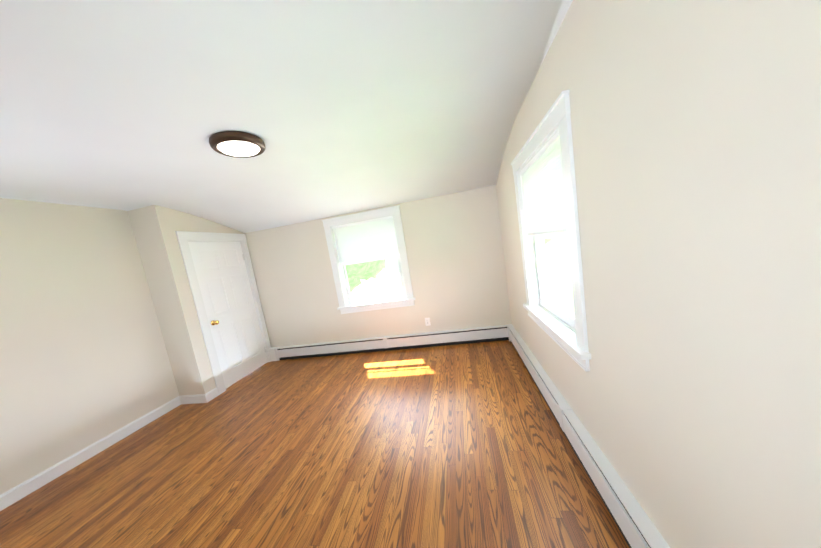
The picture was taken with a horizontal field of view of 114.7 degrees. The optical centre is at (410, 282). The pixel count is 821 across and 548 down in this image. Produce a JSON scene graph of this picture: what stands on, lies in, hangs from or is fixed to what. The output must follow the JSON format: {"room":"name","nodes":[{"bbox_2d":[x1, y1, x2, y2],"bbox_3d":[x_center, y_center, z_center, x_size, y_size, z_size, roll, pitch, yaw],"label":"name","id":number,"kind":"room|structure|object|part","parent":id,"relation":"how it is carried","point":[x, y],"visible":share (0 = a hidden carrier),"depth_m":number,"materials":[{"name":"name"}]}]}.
{"room":"empty bedroom","nodes":[
{"label":"empty bedroom","id":0,"kind":"room"},
{"bbox_2d":[0,198,178,494],"bbox_3d":[-3.292,0.488,1.372,0.150,2.500,3.382,-8,7,10],"label":"wall","id":1,"kind":"structure","parent":0,"point":[84,361],"depth_m":2.35,"materials":[{"name":"beige paint"}]},
{"bbox_2d":[0,396,180,510],"bbox_3d":[-3.012,1.639,1.590,0.017,0.106,3.203,-8,7,10],"label":"baseboard","id":2,"kind":"structure","parent":1,"relation":"attached to","point":[24,489],"depth_m":2.29,"materials":[{"name":"white wood"}]},
{"bbox_2d":[127,205,215,395],"bbox_3d":[-2.825,0.206,3.062,0.520,2.500,0.150,-8,7,10],"label":"wall","id":3,"kind":"structure","parent":0,"point":[153,227],"depth_m":2.99,"materials":[{"name":"beige paint"}]},
{"bbox_2d":[179,393,209,403],"bbox_3d":[-2.558,1.379,3.108,0.357,0.106,0.017,-8,7,10],"label":"baseboard","id":4,"kind":"structure","parent":3,"relation":"attached to","point":[199,398],"depth_m":3.10,"materials":[{"name":"white wood"}]},
{"bbox_2d":[170,209,243,233],"bbox_3d":[-2.551,0.097,3.593,0.150,2.500,1.008,-8,7,10],"label":"wall","id":5,"kind":"structure","parent":0,"point":[183,221],"depth_m":3.24,"materials":[{"name":"beige paint"}]},
{"bbox_2d":[175,231,270,394],"bbox_3d":[-2.500,0.338,3.614,0.179,2.008,1.015,-8,7,10],"label":"door frame","id":6,"kind":"structure","parent":5,"relation":"attached to","point":[184,238],"depth_m":3.23,"materials":[{"name":"white wood"}]},
{"bbox_2d":[188,242,267,387],"bbox_3d":[-2.458,0.381,3.624,0.036,1.883,0.795,-8,7,10],"label":"closet door","id":7,"kind":"structure","parent":5,"relation":"in","point":[224,283],"depth_m":3.57,"materials":[{"name":"white paint"}]},
{"bbox_2d":[211,320,218,324],"bbox_3d":[-2.448,0.504,3.301,0.069,0.064,0.064,-8,7,10],"label":"door knob","id":8,"kind":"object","parent":7,"relation":"attached to","point":[215,322],"depth_m":3.29,"materials":[{"name":"gold metal"}]},
{"bbox_2d":[0,0,572,232],"bbox_3d":[-1.595,-0.893,1.553,4.955,0.600,4.690,-8,7,10],"label":"ceiling","id":9,"kind":"structure","parent":0,"point":[339,107],"depth_m":1.40,"materials":[{"name":"white paint"}]},
{"bbox_2d":[209,131,265,157],"bbox_3d":[-1.167,-0.922,1.790,0.326,0.073,0.326,-8,7,10],"label":"ceiling light","id":10,"kind":"object","parent":9,"relation":"attached to","point":[238,144],"visible":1,"depth_m":1.72,"materials":[{"name":"white glass"}]},
{"bbox_2d":[216,138,259,156],"bbox_3d":[-1.165,-0.906,1.792,0.248,0.039,0.248,-8,7,10],"label":"diffuser","id":11,"kind":"object","parent":10,"relation":"attached to","point":[232,147],"depth_m":1.75,"materials":[{"name":"white glass"}]},
{"bbox_2d":[0,340,628,547],"bbox_3d":[-1.226,1.440,1.841,4.956,0.121,4.691,-8,7,10],"label":"floor","id":12,"kind":"structure","parent":0,"point":[468,445],"depth_m":1.82,"materials":[{"name":"brown wood"}]},
{"bbox_2d":[244,185,511,346],"bbox_3d":[-0.588,-0.240,3.810,3.985,2.500,0.150,-8,7,10],"label":"wall","id":13,"kind":"structure","parent":0,"point":[455,253],"depth_m":3.67,"materials":[{"name":"beige paint"}]},
{"bbox_2d":[269,347,276,360],"bbox_3d":[-2.170,1.137,4.165,0.112,0.206,0.073,-8,7,10],"label":"baseboard","id":14,"kind":"structure","parent":13,"relation":"attached to","point":[272,354],"depth_m":4.13,"materials":[{"name":"white wood"}]},
{"bbox_2d":[322,205,414,313],"bbox_3d":[-0.581,-0.293,3.790,1.164,1.382,0.230,-8,7,10],"label":"window","id":15,"kind":"structure","parent":13,"relation":"in","point":[345,307],"depth_m":3.75,"materials":[{"name":"white wood"}]},
{"bbox_2d":[332,216,398,285],"bbox_3d":[-0.610,-0.420,3.726,0.893,0.881,0.037,-8,7,10],"label":"window blind","id":16,"kind":"object","parent":15,"relation":"attached to","point":[367,239],"visible":0.92,"depth_m":3.70,"materials":[{"name":"fabric"}]},
{"bbox_3d":[-0.579,-0.310,3.816,0.803,1.040,0.038,-8,7,10],"label":"glass","id":17,"kind":"part","parent":15,"relation":"part of","materials":[{"name":"glass"}]},
{"bbox_3d":[-0.578,-0.299,3.812,0.903,1.152,0.077,-8,7,10],"label":"back window sashes","id":18,"kind":"part","parent":15,"relation":"part of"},
{"bbox_2d":[274,324,511,360],"bbox_3d":[-0.372,0.894,3.832,3.578,0.203,0.068,-8,7,10],"label":"baseboard heater","id":19,"kind":"object","parent":13,"relation":"attached to","point":[452,337],"visible":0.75,"depth_m":3.77,"materials":[{"name":"white metal"}]},
{"bbox_2d":[425,318,430,325],"bbox_3d":[0.241,0.554,3.709,0.070,0.114,0.010,-8,7,10],"label":"electrical outlet","id":20,"kind":"object","parent":13,"relation":"attached to","point":[427,321],"visible":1,"depth_m":3.71,"materials":[{"name":"white plastic"}]},
{"bbox_2d":[496,0,820,547],"bbox_3d":[0.900,-0.149,1.173,0.150,2.500,4.540,-8,7,10],"label":"wall","id":21,"kind":"structure","parent":0,"point":[692,397],"depth_m":0.69,"materials":[{"name":"beige paint"}]},
{"bbox_2d":[511,89,590,370],"bbox_3d":[0.992,-0.300,1.832,0.231,1.382,1.165,-8,7,10],"label":"window","id":22,"kind":"structure","parent":21,"relation":"in","point":[570,341],"depth_m":1.58,"materials":[{"name":"white wood"}]},
{"bbox_2d":[520,130,566,275],"bbox_3d":[0.923,-0.427,1.824,0.036,0.880,0.893,-8,7,10],"label":"window blind","id":23,"kind":"object","parent":22,"relation":"attached to","point":[543,197],"visible":0.73,"depth_m":1.72,"materials":[{"name":"fabric"}]},
{"bbox_3d":[1.014,-0.306,1.827,0.076,1.152,0.903,-8,7,10],"label":"right window sashes","id":24,"kind":"part","parent":22,"relation":"part of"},
{"bbox_2d":[507,325,669,547],"bbox_3d":[0.978,0.985,1.373,0.069,0.204,4.333,-8,7,10],"label":"baseboard heater","id":25,"kind":"object","parent":21,"relation":"attached to","point":[637,528],"visible":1,"depth_m":1.34,"materials":[{"name":"white metal"}]},
{"label":"outside","id":26,"kind":"structure","parent":0,"visible":0},
{"bbox_2d":[350,247,573,314],"bbox_3d":[9.605,2.128,8.756,100.001,0.101,100.001,-8,7,10],"label":"lawn","id":27,"kind":"structure","parent":26,"point":[560,293],"depth_m":32.31,"materials":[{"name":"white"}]},
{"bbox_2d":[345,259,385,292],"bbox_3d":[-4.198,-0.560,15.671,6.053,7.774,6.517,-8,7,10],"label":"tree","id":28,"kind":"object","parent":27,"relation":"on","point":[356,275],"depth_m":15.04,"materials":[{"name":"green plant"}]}
]}

